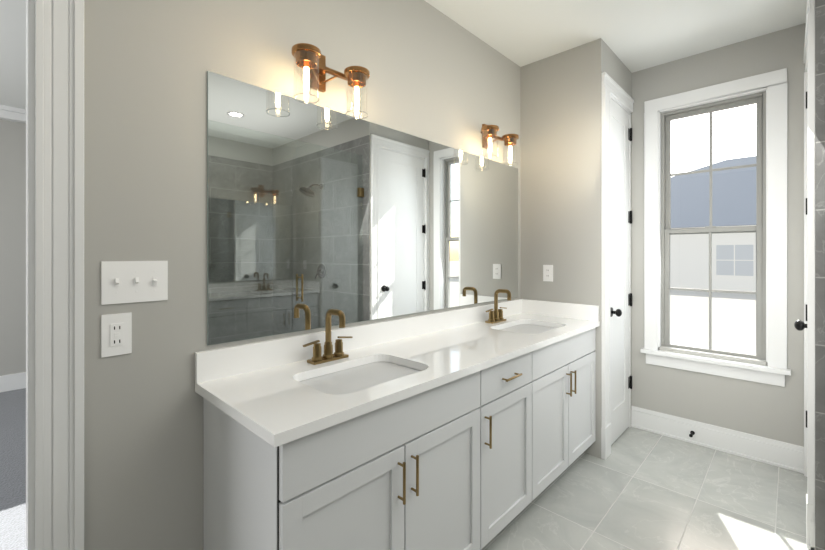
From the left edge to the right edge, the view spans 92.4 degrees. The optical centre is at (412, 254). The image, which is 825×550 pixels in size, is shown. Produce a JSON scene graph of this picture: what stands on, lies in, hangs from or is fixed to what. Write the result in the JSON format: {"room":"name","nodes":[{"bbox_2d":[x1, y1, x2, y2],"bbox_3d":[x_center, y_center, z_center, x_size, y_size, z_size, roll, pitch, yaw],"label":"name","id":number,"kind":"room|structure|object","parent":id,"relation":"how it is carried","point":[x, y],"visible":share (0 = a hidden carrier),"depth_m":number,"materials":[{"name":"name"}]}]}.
{"room":"bathroom","nodes":[
{"label":"bathroom","id":0,"kind":"room"},
{"bbox_2d":[0,119,25,375],"bbox_3d":[-4.446,-0.040,3.522,0.100,2.788,5.000,0,0,44],"label":"wall","id":1,"kind":"structure","parent":0,"point":[12,247],"depth_m":3.94,"materials":[{"name":"grey paint"}]},
{"bbox_2d":[0,105,25,391],"bbox_3d":[-4.363,-0.043,3.443,0.130,2.786,4.800,0,0,44],"label":"trim","id":2,"kind":"structure","parent":1,"relation":"attached to","point":[16,381],"depth_m":3.90,"materials":[{"name":"white wood"}]},
{"bbox_2d":[84,0,520,549],"bbox_3d":[-0.769,-0.040,1.448,0.120,2.788,4.730,0,0,44],"label":"wall","id":3,"kind":"structure","parent":0,"point":[437,76],"depth_m":1.34,"materials":[{"name":"grey paint"}]},
{"bbox_2d":[26,0,83,549],"bbox_3d":[-1.348,0.074,0.824,0.147,2.563,1.022,0,0,44],"label":"door frame","id":4,"kind":"structure","parent":3,"relation":"attached to","point":[54,274],"depth_m":1.10,"materials":[{"name":"white wood"}]},
{"bbox_2d":[101,312,131,357],"bbox_3d":[-0.905,0.245,1.212,0.009,0.127,0.075,0,0,44],"label":"outlet","id":5,"kind":"object","parent":3,"relation":"attached to","point":[116,334],"visible":1,"depth_m":1.21,"materials":[{"name":"white plastic"}]},
{"bbox_2d":[101,261,167,304],"bbox_3d":[-0.868,0.086,1.244,0.019,0.130,0.174,0,0,44],"label":"switch plate","id":6,"kind":"object","parent":3,"relation":"attached to","point":[131,281],"visible":1,"depth_m":1.24,"materials":[{"name":"white plastic"}]},
{"bbox_2d":[291,43,369,118],"bbox_3d":[-0.354,-0.741,1.666,0.178,0.261,0.362,0,0,44],"label":"sconce","id":7,"kind":"object","parent":3,"relation":"attached to","point":[311,57],"visible":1,"depth_m":1.69,"materials":[{"name":"gold metal"}]},
{"bbox_2d":[207,71,517,344],"bbox_3d":[0.035,-0.164,2.194,0.006,0.971,2.199,0,0,44],"label":"mirror","id":8,"kind":"object","parent":3,"relation":"attached to","point":[315,213],"visible":1,"depth_m":1.78,"materials":[{"name":"grey mirror"}]},
{"bbox_2d":[481,124,518,165],"bbox_3d":[0.552,-0.741,2.612,0.178,0.261,0.362,0,0,44],"label":"sconce","id":9,"kind":"object","parent":3,"relation":"attached to","point":[489,132],"visible":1,"depth_m":2.62,"materials":[{"name":"gold metal"}]},
{"bbox_2d":[0,0,806,108],"bbox_3d":[-0.997,-1.464,1.470,7.920,0.060,6.447,0,0,44],"label":"ceiling","id":10,"kind":"structure","parent":0,"point":[636,35],"depth_m":2.49,"materials":[{"name":"white paint"}]},
{"bbox_2d":[521,45,582,303],"bbox_3d":[1.037,-0.040,2.909,0.466,2.788,0.120,0,0,44],"label":"wall","id":11,"kind":"structure","parent":0,"point":[551,160],"depth_m":2.85,"materials":[{"name":"grey paint"}]},
{"bbox_2d":[543,265,552,281],"bbox_3d":[0.983,0.136,2.871,0.072,0.120,0.008,0,0,44],"label":"outlet","id":12,"kind":"object","parent":11,"relation":"attached to","point":[547,272],"visible":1,"depth_m":2.87,"materials":[{"name":"white plastic"}]},
{"bbox_2d":[583,38,631,457],"bbox_3d":[1.448,-0.040,2.915,0.120,2.788,0.697,0,0,44],"label":"wall","id":13,"kind":"structure","parent":0,"point":[600,57],"depth_m":2.66,"materials":[{"name":"grey paint"}]},
{"bbox_2d":[601,72,633,459],"bbox_3d":[1.450,0.074,2.897,0.147,2.563,0.668,0,0,44],"label":"trim","id":14,"kind":"structure","parent":13,"relation":"attached to","point":[612,89],"depth_m":2.66,"materials":[{"name":"white wood"}]},
{"bbox_2d":[610,98,631,444],"bbox_3d":[1.538,0.123,2.901,0.107,2.439,0.534,0,0,44],"label":"closet door","id":15,"kind":"structure","parent":13,"relation":"in","point":[620,221],"depth_m":2.94,"materials":[{"name":"white wood"}]},
{"bbox_2d":[480,427,808,549],"bbox_3d":[0.822,1.384,0.420,3.840,0.060,5.447,0,0,44],"label":"floor","id":16,"kind":"structure","parent":0,"point":[638,489],"depth_m":2.14,"materials":[{"name":"tile"}]},
{"bbox_2d":[195,289,599,549],"bbox_3d":[0.247,0.790,1.995,0.586,1.128,2.288,0,0,44],"label":"bathroom vanity","id":17,"kind":"object","parent":16,"relation":"on","point":[471,428],"visible":1,"depth_m":1.48,"materials":[{"name":"white wood"}]},
{"bbox_2d":[632,23,805,446],"bbox_3d":[2.138,-0.040,2.834,1.229,2.788,0.140,0,0,44],"label":"wall","id":18,"kind":"structure","parent":0,"point":[773,412],"depth_m":2.68,"materials":[{"name":"grey paint"}]},
{"bbox_2d":[640,68,790,386],"bbox_3d":[2.111,-0.170,2.810,0.835,2.017,0.180,0,0,44],"label":"window unit","id":19,"kind":"structure","parent":18,"relation":"in","point":[759,101],"depth_m":2.75,"materials":[{"name":"white wood"}]},
{"bbox_2d":[631,406,803,473],"bbox_3d":[2.080,1.275,2.774,0.989,0.162,0.031,0,0,44],"label":"baseboard","id":20,"kind":"structure","parent":18,"relation":"attached to","point":[784,455],"depth_m":2.72,"materials":[{"name":"white wood"}]},
{"bbox_3d":[2.183,-0.040,2.079,0.120,2.788,0.887,0,0,44],"label":"wall","id":21,"kind":"structure","parent":0,"visible":0},
{"bbox_2d":[794,92,806,427],"bbox_3d":[2.153,0.123,2.156,0.107,2.439,0.709,0,0,44],"label":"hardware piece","id":22,"kind":"object","parent":21,"relation":"attached to","point":[800,325],"visible":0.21,"depth_m":1.97,"materials":[{"name":"black metal"}]},
{"bbox_2d":[803,0,814,547],"bbox_3d":[2.177,0.074,2.092,0.147,2.563,0.876,0,0,44],"label":"door frame","id":23,"kind":"structure","parent":21,"relation":"attached to","point":[809,260],"depth_m":1.82,"materials":[{"name":"white wood"}]},
{"label":"outside","id":24,"kind":"structure","parent":0,"visible":0},
{"bbox_2d":[670,287,755,354],"bbox_3d":[41.834,1.779,45.834,120.000,0.150,116.863,0,0,44],"label":"ground","id":25,"kind":"structure","parent":24,"point":[721,318],"depth_m":10.20,"materials":[{"name":"grey"}]},
{"bbox_2d":[670,156,755,291],"bbox_3d":[20.372,-1.971,21.984,29.200,7.350,13.200,0,0,44],"label":"house","id":26,"kind":"structure","parent":25,"relation":"on","point":[676,214],"depth_m":19.78,"materials":[{"name":"grey"}]},
{"bbox_3d":[1.468,-0.040,-0.073,1.985,2.788,0.110,0,0,44],"label":"wall","id":27,"kind":"structure","parent":0,"visible":0},
{"bbox_2d":[815,0,824,549],"bbox_3d":[1.985,0.079,0.496,2.024,2.550,1.672,0,0,44],"label":"tiled wall","id":28,"kind":"structure","parent":27,"relation":"attached to","point":[819,274],"depth_m":1.78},
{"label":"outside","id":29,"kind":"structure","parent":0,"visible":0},
{"bbox_2d":[0,388,25,549],"bbox_3d":[-2.973,1.382,2.111,3.980,0.064,4.800,0,0,44],"label":"floor carpet","id":30,"kind":"object","parent":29,"point":[12,469],"depth_m":2.47,"materials":[{"name":"grey carpet"}]}
]}

